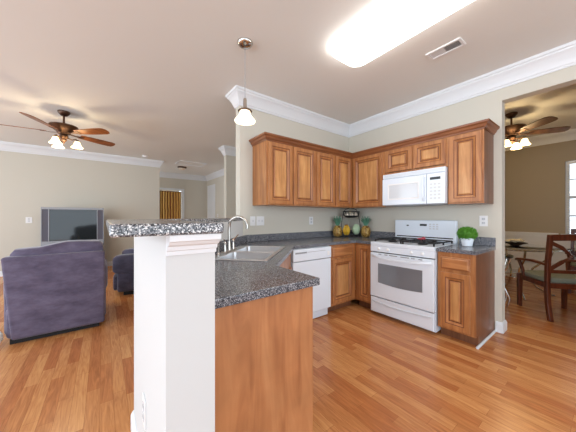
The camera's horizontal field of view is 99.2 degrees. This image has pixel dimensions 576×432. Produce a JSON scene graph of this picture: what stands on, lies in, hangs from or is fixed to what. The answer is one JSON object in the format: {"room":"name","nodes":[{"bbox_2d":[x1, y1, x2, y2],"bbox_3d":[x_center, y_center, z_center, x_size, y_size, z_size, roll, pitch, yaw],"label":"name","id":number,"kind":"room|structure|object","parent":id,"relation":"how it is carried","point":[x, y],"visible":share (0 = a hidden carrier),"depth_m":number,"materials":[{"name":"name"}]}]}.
{"room":"kitchen","nodes":[
{"label":"kitchen","id":0,"kind":"room"},
{"bbox_2d":[0,151,159,270],"bbox_3d":[-5.952,-0.150,5.107,5.860,2.775,0.120,0,0,-37],"label":"wall","id":1,"kind":"structure","parent":0,"point":[29,183],"depth_m":5.66,"materials":[{"name":"beige paint"}]},
{"bbox_2d":[26,217,31,222],"bbox_3d":[-5.597,0.077,5.295,0.100,0.130,0.008,0,0,-37],"label":"wall outlet","id":2,"kind":"object","parent":1,"relation":"attached to","point":[28,219],"visible":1,"depth_m":5.29,"materials":[{"name":"white plastic"}]},
{"bbox_2d":[0,261,111,276],"bbox_3d":[-5.906,1.182,5.142,5.776,0.110,0.152,0,0,-37],"label":"baseboard","id":3,"kind":"structure","parent":1,"relation":"attached to","point":[109,263],"depth_m":6.12,"materials":[{"name":"white paint"}]},
{"bbox_2d":[0,141,163,167],"bbox_3d":[-5.874,-1.449,5.167,5.857,0.178,0.314,0,0,-37],"label":"trim","id":4,"kind":"structure","parent":1,"relation":"attached to","point":[4,146],"depth_m":5.71,"materials":[{"name":"white paint"}]},
{"bbox_2d":[160,177,206,218],"bbox_3d":[-4.796,-0.150,8.843,3.400,2.775,1.000,0,0,-37],"label":"wall","id":5,"kind":"structure","parent":0,"point":[195,191],"depth_m":9.12,"materials":[{"name":"beige paint"}]},
{"bbox_2d":[160,191,180,218],"bbox_3d":[-4.193,0.146,8.749,0.740,2.102,0.063,0,0,-37],"label":"curtain","id":6,"kind":"object","parent":5,"relation":"hanging from","point":[170,201],"visible":0.45,"depth_m":8.74,"materials":[{"name":"gold fabric"}]},
{"bbox_2d":[160,188,183,218],"bbox_3d":[-4.150,0.117,8.691,0.890,2.240,0.020,0,0,-37],"label":"trim","id":7,"kind":"structure","parent":5,"relation":"attached to","point":[182,190],"depth_m":8.91,"materials":[{"name":"white paint"}]},
{"bbox_2d":[134,221,242,431],"bbox_3d":[-0.674,0.644,1.870,0.565,1.186,2.420,0,0,-8],"label":"wall","id":8,"kind":"structure","parent":0,"point":[174,296],"depth_m":0.76,"materials":[{"name":"white paint"}]},
{"bbox_2d":[131,410,136,431],"bbox_3d":[-0.711,1.182,1.845,0.554,0.110,2.439,0,0,-11],"label":"baseboard","id":9,"kind":"structure","parent":8,"relation":"attached to","point":[133,421],"depth_m":1.36,"materials":[{"name":"white paint"}]},
{"bbox_2d":[142,392,145,430],"bbox_3d":[-0.612,0.827,1.041,0.008,0.118,0.075,0,0,-37],"label":"wall outlet","id":10,"kind":"object","parent":8,"relation":"attached to","point":[143,395],"visible":1,"depth_m":1.03,"materials":[{"name":"white plastic"}]},
{"bbox_2d":[106,218,242,237],"bbox_3d":[-0.741,0.034,1.878,0.726,0.032,2.689,0,0,-9],"label":"bar","id":11,"kind":"object","parent":8,"relation":"on","point":[119,228],"visible":0.91,"depth_m":0.66,"materials":[{"name":"grey stone"}]},
{"bbox_2d":[166,233,220,255],"bbox_3d":[-0.273,0.081,0.716,0.142,0.060,0.054,0,0,-37],"label":"trim","id":12,"kind":"structure","parent":8,"relation":"attached to","point":[193,243],"depth_m":0.70,"materials":[{"name":"white paint"}]},
{"bbox_2d":[215,235,246,252],"bbox_3d":[-0.630,0.275,2.248,0.018,0.092,1.576,0,0,8],"label":"backsplash","id":13,"kind":"structure","parent":8,"relation":"attached to","point":[239,240],"depth_m":2.70,"materials":[{"name":"grey stone"}]},
{"bbox_2d":[207,176,223,217],"bbox_3d":[-1.869,-0.150,7.880,0.120,2.775,4.300,0,0,-37],"label":"wall","id":14,"kind":"structure","parent":0,"point":[219,182],"depth_m":8.43,"materials":[{"name":"beige paint"}]},
{"bbox_2d":[208,186,213,217],"bbox_3d":[-2.860,0.072,9.030,0.079,2.310,0.630,0,0,-37],"label":"door","id":15,"kind":"structure","parent":14,"relation":"in","point":[211,189],"depth_m":9.01,"materials":[{"name":"white paint"}]},
{"bbox_2d":[207,184,214,217],"bbox_3d":[-2.835,0.037,9.048,0.020,2.400,0.770,0,0,-37],"label":"trim","id":16,"kind":"structure","parent":14,"relation":"attached to","point":[209,186],"depth_m":9.00,"materials":[{"name":"white paint"}]},
{"bbox_2d":[224,155,235,217],"bbox_3d":[-0.182,-0.150,4.956,1.340,2.775,2.400,0,0,-37],"label":"wall","id":17,"kind":"structure","parent":0,"point":[229,161],"depth_m":5.48,"materials":[{"name":"beige paint"}]},
{"bbox_2d":[160,145,235,180],"bbox_3d":[-3.014,-1.449,6.807,3.400,0.178,4.397,0,0,-37],"label":"trim","id":18,"kind":"structure","parent":17,"relation":"attached to","point":[225,150],"depth_m":8.61,"materials":[{"name":"white paint"}]},
{"bbox_2d":[0,0,575,175],"bbox_3d":[-0.749,-1.588,4.129,13.000,0.100,14.000,0,0,-37],"label":"ceiling","id":19,"kind":"structure","parent":0,"point":[156,75],"depth_m":2.48,"materials":[{"name":"white paint"}]},
{"bbox_2d":[0,110,114,148],"bbox_3d":[-3.331,-1.284,3.592,1.321,0.507,1.336,0,0,-37],"label":"ceiling fan","id":20,"kind":"object","parent":19,"relation":"hanging from","point":[64,129],"visible":1,"depth_m":3.55,"materials":[{"name":"brown wood"}]},
{"bbox_2d":[175,160,206,166],"bbox_3d":[-2.805,-1.530,7.112,0.760,0.015,0.500,0,0,-37],"label":"attic hatch","id":21,"kind":"object","parent":19,"relation":"attached to","point":[181,162],"visible":1,"depth_m":7.08,"materials":[{"name":"white paint"}]},
{"bbox_2d":[234,37,254,125],"bbox_3d":[-0.380,-1.179,2.167,0.184,0.719,0.184,0,0,-37],"label":"pendant lamp","id":22,"kind":"object","parent":19,"relation":"hanging from","point":[244,118],"visible":1,"depth_m":2.13,"materials":[{"name":"white glass"}]},
{"bbox_2d":[243,98,246,107],"bbox_3d":[-0.380,-0.993,2.167,0.044,0.110,0.044,0,0,-37],"label":"socket","id":23,"kind":"object","parent":22,"relation":"attached to","point":[244,100],"depth_m":2.15,"materials":[{"name":"silver metal"}]},
{"bbox_2d":[331,0,473,66],"bbox_3d":[0.885,-1.497,1.855,0.424,0.082,1.240,0,0,-37],"label":"fluorescent ceiling light","id":24,"kind":"object","parent":19,"relation":"attached to","point":[394,22],"visible":1,"depth_m":1.90,"materials":[{"name":"white plastic"}]},
{"bbox_2d":[426,37,465,59],"bbox_3d":[1.442,-1.532,2.249,0.132,0.012,0.282,0,0,-37],"label":"ceiling vent","id":25,"kind":"object","parent":19,"relation":"in","point":[459,42],"visible":1,"depth_m":2.24,"materials":[{"name":"white plastic"}]},
{"bbox_2d":[505,112,570,149],"bbox_3d":[3.331,-1.284,3.705,1.227,0.507,1.200,0,0,-37],"label":"ceiling fan","id":26,"kind":"object","parent":19,"relation":"hanging from","point":[512,130],"visible":0.81,"depth_m":3.54,"materials":[{"name":"brown wood"}]},
{"bbox_2d":[0,266,575,431],"bbox_3d":[-0.749,1.287,4.129,13.000,0.100,14.000,0,0,-37],"label":"floor","id":27,"kind":"structure","parent":0,"point":[373,371],"depth_m":1.92,"materials":[{"name":"laminate"}]},
{"bbox_2d":[1,240,107,344],"bbox_3d":[-2.658,0.752,2.899,0.845,0.971,0.950,0,0,-37],"label":"recliner","id":28,"kind":"object","parent":27,"relation":"on","point":[57,288],"visible":1,"depth_m":2.51,"materials":[{"name":"purple fabric"}]},
{"bbox_2d":[10,240,103,255],"bbox_3d":[-2.470,0.542,2.666,0.745,0.551,0.289,0,0,-37],"label":"cushion","id":29,"kind":"object","parent":28,"relation":"on","point":[69,246],"depth_m":2.60,"materials":[{"name":"purple fabric"}]},
{"bbox_2d":[112,248,133,294],"bbox_3d":[-2.479,0.832,4.358,0.930,0.809,0.980,0,0,-25],"label":"recliner","id":30,"kind":"object","parent":27,"relation":"on","point":[123,264],"visible":0.36,"depth_m":3.81,"materials":[{"name":"fabric"}]},
{"bbox_2d":[215,287,312,431],"bbox_3d":[-0.230,0.799,1.268,0.589,0.876,0.414,0,0,-37],"label":"base cabinet","id":31,"kind":"object","parent":27,"relation":"on","point":[264,346],"visible":0.46,"depth_m":1.11,"materials":[{"name":"brown wood"}]},
{"bbox_2d":[215,236,380,308],"bbox_3d":[0.360,0.341,2.571,3.099,0.038,1.821,0,0,-37],"label":"countertop","id":32,"kind":"structure","parent":31,"relation":"on","point":[236,282],"depth_m":1.31,"materials":[{"name":"grey stone"}]},
{"bbox_2d":[220,215,248,252],"bbox_3d":[-0.516,0.152,2.232,0.261,0.323,0.257,0,0,-37],"label":"kitchen faucet","id":33,"kind":"object","parent":32,"relation":"on","point":[230,246],"visible":1,"depth_m":2.21,"materials":[{"name":"silver metal"}]},
{"bbox_2d":[215,246,284,261],"bbox_3d":[-0.335,0.408,2.195,0.497,0.188,0.840,0,0,8],"label":"sink","id":34,"kind":"object","parent":32,"relation":"in","point":[242,253],"visible":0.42,"depth_m":2.17,"materials":[{"name":"silver metal"}]},
{"bbox_2d":[333,216,341,236],"bbox_3d":[0.782,0.157,3.874,0.158,0.328,0.158,0,0,12],"label":"ornament","id":35,"kind":"object","parent":32,"relation":"on","point":[337,230],"visible":1,"depth_m":3.83,"materials":[{"name":"yellow ceramic"}]},
{"bbox_2d":[341,208,360,236],"bbox_3d":[1.002,0.084,3.887,0.310,0.466,0.163,0,0,8],"label":"fruit stand","id":36,"kind":"object","parent":32,"relation":"on","point":[353,216],"visible":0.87,"depth_m":3.86,"materials":[{"name":"black metal"}]},
{"bbox_2d":[343,224,349,234],"bbox_3d":[0.923,0.212,3.859,0.112,0.174,0.061,0,0,16],"label":"banana bunch","id":37,"kind":"object","parent":36,"relation":"in","point":[345,225],"visible":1,"depth_m":3.84,"materials":[{"name":"yellow food"}]},
{"bbox_2d":[343,211,359,217],"bbox_3d":[1.002,-0.032,3.883,0.262,0.106,0.156,0,0,8],"label":"basket","id":38,"kind":"object","parent":36,"relation":"on","point":[353,216],"depth_m":3.84,"materials":[{"name":"black metal"}]},
{"bbox_2d":[352,224,359,234],"bbox_3d":[1.074,0.202,3.863,0.143,0.170,0.114,0,0,-37],"label":"melon","id":39,"kind":"object","parent":36,"relation":"in","point":[356,228],"visible":1,"depth_m":3.82,"materials":[{"name":"green food"}]},
{"bbox_2d":[361,216,370,236],"bbox_3d":[1.210,0.157,3.813,0.158,0.328,0.158,0,0,-23],"label":"ornament","id":40,"kind":"object","parent":32,"relation":"on","point":[365,230],"visible":0.99,"depth_m":3.77,"materials":[{"name":"yellow ceramic"}]},
{"bbox_2d":[279,253,291,269],"bbox_3d":[-0.326,0.799,2.201,0.614,0.876,1.929,0,0,8],"label":"base cabinet","id":41,"kind":"object","parent":27,"relation":"on","point":[286,263],"visible":0.02,"depth_m":2.42,"materials":[{"name":"brown wood"}]},
{"bbox_2d":[291,246,330,318],"bbox_3d":[0.115,0.801,3.103,0.603,0.872,0.619,0,0,-37],"label":"dishwasher","id":42,"kind":"object","parent":27,"relation":"on","point":[313,261],"visible":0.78,"depth_m":2.92,"materials":[{"name":"white metal"}]},
{"bbox_2d":[328,243,354,311],"bbox_3d":[0.550,0.799,3.461,0.508,0.876,0.628,0,0,-37],"label":"base cabinet","id":43,"kind":"object","parent":27,"relation":"on","point":[342,257],"visible":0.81,"depth_m":3.21,"materials":[{"name":"brown wood"}]},
{"bbox_2d":[356,243,371,308],"bbox_3d":[1.247,0.799,3.447,0.628,0.876,0.266,0,0,-37],"label":"base cabinet","id":44,"kind":"object","parent":27,"relation":"on","point":[363,251],"visible":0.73,"depth_m":3.26,"materials":[{"name":"brown wood"}]},
{"bbox_2d":[371,220,457,332],"bbox_3d":[1.508,0.642,2.996,0.716,1.190,0.756,0,0,-37],"label":"gas range","id":45,"kind":"object","parent":27,"relation":"on","point":[404,267],"visible":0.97,"depth_m":2.83,"materials":[{"name":"white metal"}]},
{"bbox_2d":[371,237,457,251],"bbox_3d":[1.536,0.322,3.018,0.645,0.086,0.756,0,0,-37],"label":"cooktop","id":46,"kind":"object","parent":45,"relation":"in","point":[410,244],"depth_m":2.89,"materials":[{"name":"white metal"}]},
{"bbox_2d":[438,250,494,345],"bbox_3d":[1.889,0.799,2.594,0.628,0.876,0.325,0,0,-37],"label":"base cabinet","id":47,"kind":"object","parent":27,"relation":"on","point":[466,283],"visible":0.94,"depth_m":2.42,"materials":[{"name":"brown wood"}]},
{"bbox_2d":[437,244,495,254],"bbox_3d":[1.889,0.341,2.589,0.634,0.038,0.337,0,0,-37],"label":"countertop","id":48,"kind":"structure","parent":47,"relation":"on","point":[457,248],"depth_m":2.47,"materials":[{"name":"grey stone"}]},
{"bbox_2d":[457,226,477,246],"bbox_3d":[1.941,0.211,2.656,0.204,0.219,0.200,0,0,-37],"label":"potted plant","id":49,"kind":"object","parent":48,"relation":"on","point":[467,235],"visible":1,"depth_m":2.61,"materials":[{"name":"green plant"}]},
{"bbox_2d":[476,330,496,348],"bbox_3d":[1.997,1.227,2.460,0.582,0.024,0.024,0,0,-37],"label":"trim","id":50,"kind":"structure","parent":47,"relation":"attached to","point":[493,332],"depth_m":2.44,"materials":[{"name":"white paint"}]},
{"bbox_2d":[505,254,513,306],"bbox_3d":[2.868,0.872,3.447,0.456,0.694,0.456,0,0,-37],"label":"side table","id":51,"kind":"object","parent":27,"relation":"on","point":[507,256],"visible":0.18,"depth_m":3.28,"materials":[{"name":"clear glass"}]},
{"bbox_2d":[505,243,571,300],"bbox_3d":[3.679,0.854,3.982,1.224,0.758,1.224,0,0,-37],"label":"dining table","id":52,"kind":"object","parent":27,"relation":"on","point":[524,247],"visible":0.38,"depth_m":3.75,"materials":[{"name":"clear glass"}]},
{"bbox_2d":[505,239,527,245],"bbox_3d":[3.669,0.418,3.962,0.310,0.112,0.310,0,0,-37],"label":"flower bowl","id":53,"kind":"object","parent":52,"relation":"on","point":[513,242],"visible":0.99,"depth_m":3.91,"materials":[{"name":"black metal"}]},
{"bbox_2d":[515,234,575,321],"bbox_3d":[3.405,0.723,3.093,0.610,1.036,0.590,0,0,14],"label":"armchair","id":54,"kind":"object","parent":27,"relation":"on","point":[564,280],"visible":1,"depth_m":2.92,"materials":[{"name":"brown wood"}]},
{"bbox_2d":[524,270,575,283],"bbox_3d":[3.416,0.769,3.138,0.500,0.075,0.475,0,0,14],"label":"seat cushion","id":55,"kind":"object","parent":54,"relation":"on","point":[537,276],"depth_m":3.04,"materials":[{"name":"green fabric"}]},
{"bbox_2d":[564,229,575,293],"bbox_3d":[4.901,0.723,3.912,0.590,1.036,0.610,0,0,-37],"label":"armchair","id":56,"kind":"object","parent":27,"relation":"on","point":[573,231],"visible":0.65,"depth_m":4.17,"materials":[{"name":"brown wood"}]},
{"bbox_3d":[-4.716,0.927,5.418,1.020,0.620,0.490,0,0,-37],"label":"stand","id":57,"kind":"object","parent":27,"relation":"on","visible":0},
{"bbox_2d":[41,207,103,245],"bbox_3d":[-4.765,0.211,5.483,1.030,0.812,0.448,0,0,-37],"label":"television","id":58,"kind":"object","parent":57,"relation":"on","point":[58,224],"visible":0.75,"depth_m":5.28,"materials":[{"name":"grey plastic"}]},
{"bbox_2d":[42,209,47,241],"bbox_3d":[-5.004,0.184,5.049,0.095,0.665,0.010,0,0,-37],"label":"speaker grille","id":59,"kind":"object","parent":58,"relation":"attached to","point":[44,211],"depth_m":5.04,"materials":[{"name":"grey fabric"}]},
{"bbox_2d":[98,210,102,238],"bbox_3d":[-4.281,0.184,5.593,0.095,0.665,0.010,0,0,-37],"label":"speaker grille","id":60,"kind":"object","parent":58,"relation":"attached to","point":[100,212],"depth_m":5.59,"materials":[{"name":"grey fabric"}]},
{"bbox_2d":[236,106,348,234],"bbox_3d":[0.244,-0.150,3.700,2.170,2.775,0.120,0,0,-37],"label":"wall","id":61,"kind":"structure","parent":0,"point":[277,219],"depth_m":3.32,"materials":[{"name":"beige paint"}]},
{"bbox_2d":[250,216,254,225],"bbox_3d":[-0.443,0.057,3.099,0.075,0.118,0.014,0,0,-37],"label":"light switch","id":62,"kind":"object","parent":61,"relation":"attached to","point":[252,218],"visible":1,"depth_m":3.10,"materials":[{"name":"white plastic"}]},
{"bbox_2d":[256,216,263,225],"bbox_3d":[-0.355,0.057,3.165,0.115,0.118,0.014,0,0,-37],"label":"light switch","id":63,"kind":"object","parent":61,"relation":"attached to","point":[259,219],"visible":1,"depth_m":3.16,"materials":[{"name":"white plastic"}]},
{"bbox_2d":[253,140,315,206],"bbox_3d":[-0.032,-0.517,3.199,0.782,0.765,0.348,0,0,-37],"label":"upper cabinet","id":64,"kind":"object","parent":61,"relation":"attached to","point":[284,175],"visible":0.99,"depth_m":3.02,"materials":[{"name":"brown wood"}]},
{"bbox_2d":[249,118,499,158],"bbox_3d":[0.942,-0.920,3.168,2.793,0.075,1.198,0,0,10],"label":"crown molding","id":65,"kind":"structure","parent":64,"relation":"attached to","point":[488,124],"depth_m":2.96,"materials":[{"name":"brown wood"}]},
{"bbox_2d":[309,217,312,224],"bbox_3d":[0.350,0.062,3.700,0.075,0.118,0.008,0,0,-37],"label":"wall outlet","id":66,"kind":"object","parent":61,"relation":"attached to","point":[310,218],"visible":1,"depth_m":3.69,"materials":[{"name":"white plastic"}]},
{"bbox_2d":[247,230,394,241],"bbox_3d":[0.528,0.275,3.288,1.969,0.092,0.877,0,0,-37],"label":"backsplash","id":67,"kind":"structure","parent":61,"relation":"attached to","point":[297,235],"depth_m":3.54,"materials":[{"name":"grey stone"}]},
{"bbox_2d":[313,151,351,208],"bbox_3d":[0.718,-0.517,3.763,1.094,0.765,0.348,0,0,-37],"label":"upper cabinet","id":68,"kind":"object","parent":61,"relation":"attached to","point":[333,172],"visible":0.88,"depth_m":3.49,"materials":[{"name":"brown wood"}]},
{"bbox_2d":[349,65,575,322],"bbox_3d":[2.902,-0.150,1.871,0.120,2.775,6.000,0,0,-37],"label":"wall","id":69,"kind":"structure","parent":0,"point":[491,105],"depth_m":2.82,"materials":[{"name":"beige paint"}]},
{"bbox_2d":[352,152,389,207],"bbox_3d":[1.276,-0.517,3.643,0.348,0.765,0.548,0,0,-37],"label":"upper cabinet","id":70,"kind":"object","parent":69,"relation":"attached to","point":[368,171],"visible":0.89,"depth_m":3.52,"materials":[{"name":"brown wood"}]},
{"bbox_2d":[225,40,575,137],"bbox_3d":[1.901,-1.449,1.316,2.147,0.178,6.117,0,0,-37],"label":"trim","id":71,"kind":"structure","parent":69,"relation":"attached to","point":[563,56],"depth_m":3.02,"materials":[{"name":"white paint"}]},
{"bbox_2d":[385,137,447,174],"bbox_3d":[1.670,-0.728,3.119,0.348,0.344,0.762,0,0,-37],"label":"upper cabinet","id":72,"kind":"object","parent":69,"relation":"attached to","point":[434,153],"visible":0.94,"depth_m":2.97,"materials":[{"name":"brown wood"}]},
{"bbox_2d":[383,166,452,206],"bbox_3d":[1.632,-0.345,3.090,0.440,0.416,0.754,0,0,-37],"label":"microwave","id":73,"kind":"object","parent":72,"relation":"attached to","point":[425,187],"visible":1,"depth_m":2.92,"materials":[{"name":"white plastic"}]},
{"bbox_2d":[448,129,493,204],"bbox_3d":[1.996,-0.517,2.684,0.348,0.765,0.322,0,0,-37],"label":"upper cabinet","id":74,"kind":"object","parent":69,"relation":"attached to","point":[470,154],"visible":1,"depth_m":2.57,"materials":[{"name":"brown wood"}]},
{"bbox_2d":[459,237,495,245],"bbox_3d":[2.134,0.275,2.773,0.021,0.092,0.337,0,0,-37],"label":"backsplash","id":75,"kind":"structure","parent":69,"relation":"attached to","point":[486,241],"depth_m":2.71,"materials":[{"name":"grey stone"}]},
{"bbox_2d":[479,216,487,225],"bbox_3d":[2.176,0.050,2.729,0.008,0.118,0.075,0,0,-37],"label":"wall outlet","id":76,"kind":"object","parent":69,"relation":"attached to","point":[483,220],"visible":1,"depth_m":2.73,"materials":[{"name":"white plastic"}]},
{"bbox_2d":[495,271,517,333],"bbox_3d":[4.407,1.182,2.502,3.316,0.110,5.000,0,0,-37],"label":"baseboard","id":77,"kind":"structure","parent":69,"relation":"attached to","point":[501,327],"depth_m":2.62,"materials":[{"name":"white paint"}]},
{"bbox_2d":[505,140,575,233],"bbox_3d":[5.774,-0.150,3.543,0.120,2.775,5.220,0,0,-37],"label":"wall","id":78,"kind":"structure","parent":0,"point":[534,176],"depth_m":4.72,"materials":[{"name":"beige paint"}]},
{"bbox_2d":[505,231,575,274],"bbox_3d":[5.717,0.717,3.488,0.038,0.820,5.000,0,0,-37],"label":"wainscoting","id":79,"kind":"structure","parent":78,"relation":"attached to","point":[539,238],"depth_m":4.75,"materials":[{"name":"white paint"}]},
{"bbox_2d":[505,128,575,150],"bbox_3d":[4.461,-1.449,2.543,3.180,0.178,5.000,0,0,-37],"label":"trim","id":80,"kind":"structure","parent":78,"relation":"attached to","point":[550,138],"depth_m":4.56,"materials":[{"name":"white paint"}]},
{"bbox_2d":[565,161,575,233],"bbox_3d":[5.387,-0.326,4.009,0.138,1.355,1.230,0,0,-37],"label":"window","id":81,"kind":"structure","parent":78,"relation":"in","point":[566,164],"depth_m":4.44,"materials":[{"name":"white paint"}]},
{"bbox_2d":[567,161,575,232],"bbox_3d":[5.374,-0.345,3.999,0.040,1.275,1.090,0,0,-37],"label":"window blind","id":82,"kind":"object","parent":81,"relation":"attached to","point":[571,162],"visible":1,"depth_m":4.39,"materials":[{"name":"white plastic"}]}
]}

